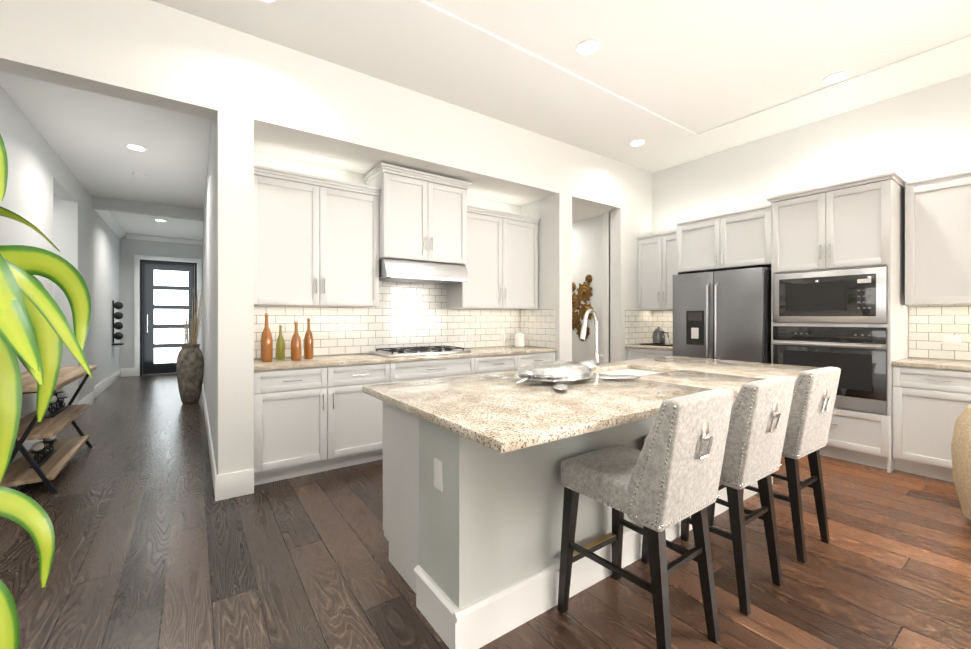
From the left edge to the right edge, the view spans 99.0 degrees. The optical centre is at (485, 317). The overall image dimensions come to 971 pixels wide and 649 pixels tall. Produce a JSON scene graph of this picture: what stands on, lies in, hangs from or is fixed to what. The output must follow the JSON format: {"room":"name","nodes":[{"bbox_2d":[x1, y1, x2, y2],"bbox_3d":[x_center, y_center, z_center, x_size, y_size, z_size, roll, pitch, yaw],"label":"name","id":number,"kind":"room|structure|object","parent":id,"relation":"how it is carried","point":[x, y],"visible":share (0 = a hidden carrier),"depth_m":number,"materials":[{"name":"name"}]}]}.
{"room":"kitchen","nodes":[
{"label":"kitchen","id":0,"kind":"room"},
{"bbox_2d":[0,373,970,648],"bbox_3d":[-2.187,1.321,2.784,11.500,0.080,17.300,0,0,-35],"label":"floor","id":1,"kind":"structure","parent":0,"point":[158,545],"depth_m":2.13,"materials":[{"name":"brown wood"}]},
{"bbox_2d":[0,135,91,648],"bbox_3d":[-1.299,0.320,0.627,1.045,1.929,0.865,0,0,-35],"label":"dracaena plant","id":2,"kind":"object","parent":1,"relation":"on","point":[36,332],"visible":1,"depth_m":0.95,"materials":[{"name":"green plant"}]},
{"bbox_2d":[0,365,96,493],"bbox_3d":[-3.659,0.880,3.446,0.420,0.810,1.480,0,0,-35],"label":"console table","id":3,"kind":"object","parent":1,"relation":"on","point":[18,472],"visible":0.67,"depth_m":3.24,"materials":[{"name":"brown wood"}]},
{"bbox_2d":[29,436,56,468],"bbox_3d":[-3.599,1.027,3.379,0.090,0.246,0.508,0,0,-35],"label":"candle holder","id":4,"kind":"object","parent":3,"relation":"on","point":[38,448],"visible":0.81,"depth_m":3.31,"materials":[{"name":"black metal"}]},
{"bbox_2d":[44,388,67,417],"bbox_3d":[-3.818,0.716,3.689,0.090,0.246,0.508,0,0,-35],"label":"candle holder","id":5,"kind":"object","parent":3,"relation":"on","point":[60,393],"visible":0.81,"depth_m":3.68,"materials":[{"name":"black metal"}]},
{"bbox_2d":[176,289,203,403],"bbox_3d":[-4.429,0.415,6.218,0.340,1.723,0.464,0,0,-35],"label":"floor vase","id":6,"kind":"object","parent":1,"relation":"on","point":[190,366],"visible":1,"depth_m":6.13,"materials":[{"name":"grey ceramic"}]},
{"bbox_2d":[254,363,397,485],"bbox_3d":[-1.452,0.837,3.673,1.130,0.886,0.649,0,0,-35],"label":"base cabinet","id":7,"kind":"object","parent":1,"relation":"on","point":[308,420],"depth_m":3.35,"materials":[{"name":"white wood"}]},
{"bbox_2d":[254,347,556,370],"bbox_3d":[-0.632,0.376,4.238,3.121,0.035,0.672,0,0,-35],"label":"countertop","id":8,"kind":"structure","parent":7,"relation":"on","point":[287,364],"depth_m":3.87,"materials":[{"name":"beige stone"}]},
{"bbox_2d":[261,313,272,361],"bbox_3d":[-1.811,0.160,3.428,0.090,0.400,0.090,0,0,-35],"label":"oil bottle","id":9,"kind":"object","parent":8,"relation":"on","point":[266,346],"visible":1,"depth_m":3.40,"materials":[{"name":"brown glass"}]},
{"bbox_2d":[276,325,284,359],"bbox_3d":[-1.770,0.209,3.579,0.070,0.300,0.070,0,0,-35],"label":"oil bottle","id":10,"kind":"object","parent":8,"relation":"on","point":[280,348],"visible":1,"depth_m":3.56,"materials":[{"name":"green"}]},
{"bbox_2d":[291,321,300,360],"bbox_3d":[-1.614,0.195,3.531,0.084,0.330,0.084,0,0,-35],"label":"oil bottle","id":11,"kind":"object","parent":8,"relation":"on","point":[296,347],"visible":1,"depth_m":3.50,"materials":[{"name":"brown glass"}]},
{"bbox_2d":[304,318,313,358],"bbox_3d":[-1.568,0.179,3.673,0.080,0.360,0.080,0,0,-35],"label":"oil bottle","id":12,"kind":"object","parent":8,"relation":"on","point":[308,346],"visible":1,"depth_m":3.65,"materials":[{"name":"brown glass"}]},
{"bbox_2d":[515,332,524,346],"bbox_3d":[0.428,0.266,5.181,0.120,0.182,0.120,0,0,-35],"label":"canister","id":13,"kind":"object","parent":8,"relation":"on","point":[519,339],"visible":1,"depth_m":5.13,"materials":[{"name":"white ceramic"}]},
{"bbox_2d":[398,355,481,381],"bbox_3d":[-0.667,0.837,4.228,1.028,0.886,0.649,0,0,-35],"label":"base cabinet","id":14,"kind":"object","parent":1,"relation":"on","point":[425,369],"depth_m":3.98,"materials":[{"name":"white wood"}]},
{"bbox_2d":[482,351,555,373],"bbox_3d":[0.146,0.836,4.802,1.199,0.886,0.649,0,0,-35],"label":"base cabinet","id":15,"kind":"object","parent":1,"relation":"on","point":[491,364],"depth_m":4.49,"materials":[{"name":"white wood"}]},
{"bbox_2d":[381,400,772,648],"bbox_3d":[0.810,0.839,2.710,2.849,0.885,0.862,0,0,-35],"label":"kitchen island","id":16,"kind":"object","parent":1,"relation":"on","point":[473,492],"depth_m":1.76,"materials":[{"name":"grey paint"}]},
{"bbox_2d":[363,356,817,455],"bbox_3d":[0.924,0.379,2.581,3.010,0.035,1.220,0,0,-35],"label":"island countertop","id":17,"kind":"structure","parent":16,"relation":"on","point":[501,415],"depth_m":1.89,"materials":[{"name":"beige stone"}]},
{"bbox_2d":[479,360,640,389],"bbox_3d":[0.421,0.305,2.462,0.782,0.105,0.726,0,0,-35],"label":"turtle","id":18,"kind":"object","parent":17,"relation":"on","point":[555,371],"visible":1,"depth_m":2.28,"materials":[{"name":"polished silver metal"}]},
{"bbox_2d":[579,309,602,365],"bbox_3d":[0.759,0.146,3.023,0.304,0.429,0.142,0,0,-35],"label":"faucet","id":19,"kind":"object","parent":17,"relation":"on","point":[596,355],"visible":0.88,"depth_m":3.10,"materials":[{"name":"silver metal"}]},
{"bbox_2d":[599,368,662,375],"bbox_3d":[1.001,0.489,2.880,0.644,0.209,0.444,0,0,-35],"label":"sink","id":20,"kind":"object","parent":17,"relation":"in","point":[610,371],"depth_m":3.06,"materials":[{"name":"white ceramic"}]},
{"bbox_2d":[557,388,733,648],"bbox_3d":[0.648,0.782,1.722,0.440,1.006,0.560,0,0,-35],"label":"bar stool","id":21,"kind":"object","parent":1,"relation":"on","point":[664,478],"visible":1,"depth_m":1.55,"materials":[{"name":"grey fabric"}]},
{"bbox_2d":[625,346,672,359],"bbox_3d":[2.340,0.834,5.453,0.619,0.885,0.716,0,0,-35],"label":"base cabinet","id":22,"kind":"object","parent":1,"relation":"on","point":[631,354],"depth_m":5.33,"materials":[{"name":"white wood"}]},
{"bbox_2d":[629,342,672,349],"bbox_3d":[2.334,0.374,5.448,0.632,0.035,0.716,0,0,-35],"label":"countertop","id":23,"kind":"structure","parent":22,"relation":"on","point":[636,345],"depth_m":5.33,"materials":[{"name":"beige stone"}]},
{"bbox_2d":[640,327,672,345],"bbox_3d":[2.313,0.235,5.459,0.300,0.242,0.440,0,0,-35],"label":"tray","id":24,"kind":"object","parent":23,"relation":"on","point":[658,338],"visible":0.94,"depth_m":5.43,"materials":[{"name":"black"}]},
{"bbox_2d":[641,376,794,615],"bbox_3d":[1.147,0.781,2.074,0.440,1.006,0.553,0,0,-35],"label":"bar stool","id":25,"kind":"object","parent":1,"relation":"on","point":[758,421],"visible":0.71,"depth_m":1.83,"materials":[{"name":"grey fabric"}]},
{"bbox_2d":[673,267,770,362],"bbox_3d":[2.739,0.380,4.655,0.827,1.773,0.935,0,0,-35],"label":"refrigerator","id":26,"kind":"object","parent":1,"relation":"on","point":[724,315],"visible":0.42,"depth_m":4.36,"materials":[{"name":"black"}]},
{"bbox_2d":[707,367,840,562],"bbox_3d":[1.687,0.781,2.456,0.440,1.006,0.560,0,0,-35],"label":"bar stool","id":27,"kind":"object","parent":1,"relation":"on","point":[811,409],"visible":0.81,"depth_m":2.21,"materials":[{"name":"grey fabric"}]},
{"bbox_2d":[819,402,892,472],"bbox_3d":[3.365,1.037,3.966,0.659,0.484,0.856,0,0,-35],"label":"base cabinet","id":28,"kind":"object","parent":1,"relation":"on","point":[857,436],"depth_m":3.59,"materials":[{"name":"white wood"}]},
{"bbox_2d":[773,326,886,413],"bbox_3d":[3.306,0.436,3.923,0.685,0.711,0.821,0,0,-35],"label":"wall oven","id":29,"kind":"object","parent":28,"relation":"in","point":[857,356],"visible":0.77,"depth_m":3.63,"materials":[{"name":"black"}]},
{"bbox_2d":[889,362,970,481],"bbox_3d":[3.799,0.837,3.386,0.619,0.885,0.579,0,0,-35],"label":"base cabinet","id":30,"kind":"object","parent":1,"relation":"on","point":[925,406],"depth_m":3.30,"materials":[{"name":"white wood"}]},
{"bbox_2d":[893,358,970,369],"bbox_3d":[4.370,0.378,2.565,0.632,0.035,2.577,0,0,-35],"label":"countertop","id":31,"kind":"structure","parent":30,"relation":"on","point":[925,363],"depth_m":3.36,"materials":[{"name":"beige stone"}]},
{"bbox_2d":[951,405,970,519],"bbox_3d":[3.238,0.904,2.416,0.700,0.755,0.700,0,0,-35],"label":"pouf","id":32,"kind":"object","parent":1,"relation":"on","point":[961,451],"visible":1,"depth_m":2.55,"materials":[{"name":"beige fabric"}]},
{"bbox_2d":[0,0,970,474],"bbox_3d":[-2.183,-0.594,2.601,11.600,3.750,17.300,0,0,-35],"label":"wall","id":33,"kind":"structure","parent":0,"point":[262,102],"depth_m":3.85,"materials":[{"name":"white paint"}]},
{"bbox_2d":[9,435,55,465],"bbox_3d":[-3.884,1.190,3.386,0.016,0.180,2.700,0,0,-35],"label":"baseboard","id":34,"kind":"structure","parent":33,"relation":"attached to","point":[28,444],"depth_m":3.71,"materials":[{"name":"white"}]},
{"bbox_2d":[78,389,96,414],"bbox_3d":[-5.598,1.186,5.812,0.016,0.180,0.920,0,0,-35],"label":"baseboard","id":35,"kind":"structure","parent":33,"relation":"attached to","point":[89,399],"depth_m":5.94,"materials":[{"name":"white"}]},
{"bbox_2d":[94,209,128,395],"bbox_3d":[-6.910,-0.275,7.649,0.120,3.097,3.300,0,0,-35],"label":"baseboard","id":36,"kind":"structure","parent":33,"relation":"attached to","point":[108,219],"depth_m":7.77,"materials":[{"name":"white"}]},
{"bbox_2d":[112,300,123,345],"bbox_3d":[-7.266,0.093,8.194,0.160,0.880,0.280,0,0,-35],"label":"wine rack","id":37,"kind":"object","parent":33,"relation":"attached to","point":[118,325],"visible":1,"depth_m":8.15,"materials":[{"name":"black metal"}]},
{"bbox_2d":[129,234,202,375],"bbox_3d":[-7.207,-0.277,9.396,1.410,3.097,0.100,0,0,-35],"label":"door frame","id":38,"kind":"structure","parent":33,"relation":"attached to","point":[135,371],"depth_m":9.14,"materials":[{"name":"white wood"}]},
{"bbox_2d":[140,259,196,374],"bbox_3d":[-7.256,-0.012,9.510,1.034,2.567,0.142,0,0,-35],"label":"front door","id":39,"kind":"structure","parent":33,"relation":"in","point":[163,284],"depth_m":9.45,"materials":[{"name":"black"}]},
{"bbox_2d":[202,383,220,500],"bbox_3d":[-3.318,1.187,4.931,0.016,0.180,4.989,0,0,-35],"label":"baseboard","id":40,"kind":"structure","parent":33,"relation":"attached to","point":[216,478],"depth_m":3.38,"materials":[{"name":"white wood"}]},
{"bbox_2d":[254,171,381,306],"bbox_3d":[-1.556,-0.647,3.781,1.086,1.075,0.349,0,0,-35],"label":"upper cabinet","id":41,"kind":"object","parent":33,"relation":"attached to","point":[316,242],"depth_m":3.61,"materials":[{"name":"white wood"}]},
{"bbox_2d":[366,167,473,286],"bbox_3d":[-0.686,-0.889,4.296,0.926,1.004,0.512,0,0,-35],"label":"upper cabinet","id":42,"kind":"object","parent":33,"relation":"attached to","point":[387,273],"depth_m":4.11,"materials":[{"name":"white wood"}]},
{"bbox_2d":[446,211,537,310],"bbox_3d":[0.098,-0.649,4.950,1.105,1.075,0.349,0,0,-35],"label":"upper cabinet","id":43,"kind":"object","parent":33,"relation":"attached to","point":[505,246],"depth_m":4.81,"materials":[{"name":"white wood"}]},
{"bbox_2d":[572,274,593,338],"bbox_3d":[1.405,-0.158,6.239,0.043,0.979,0.542,0,0,-35],"label":"wall art","id":44,"kind":"object","parent":33,"relation":"attached to","point":[584,294],"visible":0.77,"depth_m":6.20},
{"bbox_2d":[638,231,678,309],"bbox_3d":[2.451,-0.600,5.528,0.349,0.976,0.714,0,0,-35],"label":"upper cabinet","id":45,"kind":"object","parent":33,"relation":"attached to","point":[655,252],"depth_m":5.50,"materials":[{"name":"white wood"}]},
{"bbox_2d":[673,206,772,273],"bbox_3d":[2.832,-0.824,4.719,0.659,0.564,0.986,0,0,-35],"label":"upper cabinet","id":46,"kind":"object","parent":33,"relation":"attached to","point":[743,239],"depth_m":4.49,"materials":[{"name":"white wood"}]},
{"bbox_2d":[769,174,900,274],"bbox_3d":[3.365,-0.806,3.963,0.659,0.740,0.856,0,0,-35],"label":"upper cabinet","id":47,"kind":"object","parent":33,"relation":"attached to","point":[850,225],"depth_m":3.70,"materials":[{"name":"white wood"}]},
{"bbox_2d":[773,266,886,322],"bbox_3d":[3.330,-0.193,3.940,0.624,0.471,0.821,0,0,-35],"label":"microwave","id":48,"kind":"object","parent":47,"relation":"in","point":[858,295],"visible":0.98,"depth_m":3.71,"materials":[{"name":"silver metal"}]},
{"bbox_2d":[901,170,970,305],"bbox_3d":[4.049,-0.630,3.264,0.349,1.029,1.009,0,0,-35],"label":"upper cabinet","id":49,"kind":"object","parent":33,"relation":"attached to","point":[914,236],"depth_m":3.43,"materials":[{"name":"white wood"}]},
{"bbox_2d":[0,0,970,239],"bbox_3d":[-2.183,-2.143,2.599,11.300,0.650,17.000,0,0,-35],"label":"ceiling","id":50,"kind":"structure","parent":0,"point":[672,83],"depth_m":3.44,"materials":[{"name":"white paint"}]},
{"bbox_2d":[125,144,147,150],"bbox_3d":[-3.727,-1.817,4.423,0.188,0.009,0.188,0,0,-44],"label":"recessed light","id":51,"kind":"object","parent":50,"relation":"in","point":[131,146],"depth_m":4.40,"materials":[{"name":"white"}]},
{"bbox_2d":[132,172,145,176],"bbox_3d":[-4.364,-1.807,5.221,0.140,0.030,0.140,0,0,-35],"label":"smoke detector","id":52,"kind":"object","parent":50,"relation":"attached to","point":[139,174],"visible":1,"depth_m":5.19,"materials":[{"name":"white plastic"}]},
{"bbox_2d":[260,0,278,2],"bbox_3d":[-1.404,-2.064,2.623,0.188,0.009,0.188,0,0,-44],"label":"recessed light","id":53,"kind":"object","parent":50,"relation":"in","point":[266,1],"depth_m":2.70,"materials":[{"name":"white"}]},
{"bbox_2d":[575,39,600,55],"bbox_3d":[0.790,-2.079,3.192,0.188,0.009,0.188,0,0,-44],"label":"recessed light","id":54,"kind":"object","parent":50,"relation":"in","point":[588,47],"depth_m":3.18,"materials":[{"name":"white"}]},
{"bbox_2d":[629,139,645,145],"bbox_3d":[1.793,-2.068,4.892,0.188,0.009,0.188,0,0,28],"label":"recessed light","id":55,"kind":"object","parent":50,"relation":"in","point":[638,142],"depth_m":4.87,"materials":[{"name":"white"}]},
{"bbox_2d":[822,71,849,83],"bbox_3d":[3.040,-2.080,3.594,0.188,0.009,0.188,0,0,-44],"label":"recessed light","id":56,"kind":"object","parent":50,"relation":"in","point":[839,76],"depth_m":3.58,"materials":[{"name":"white"}]}
]}

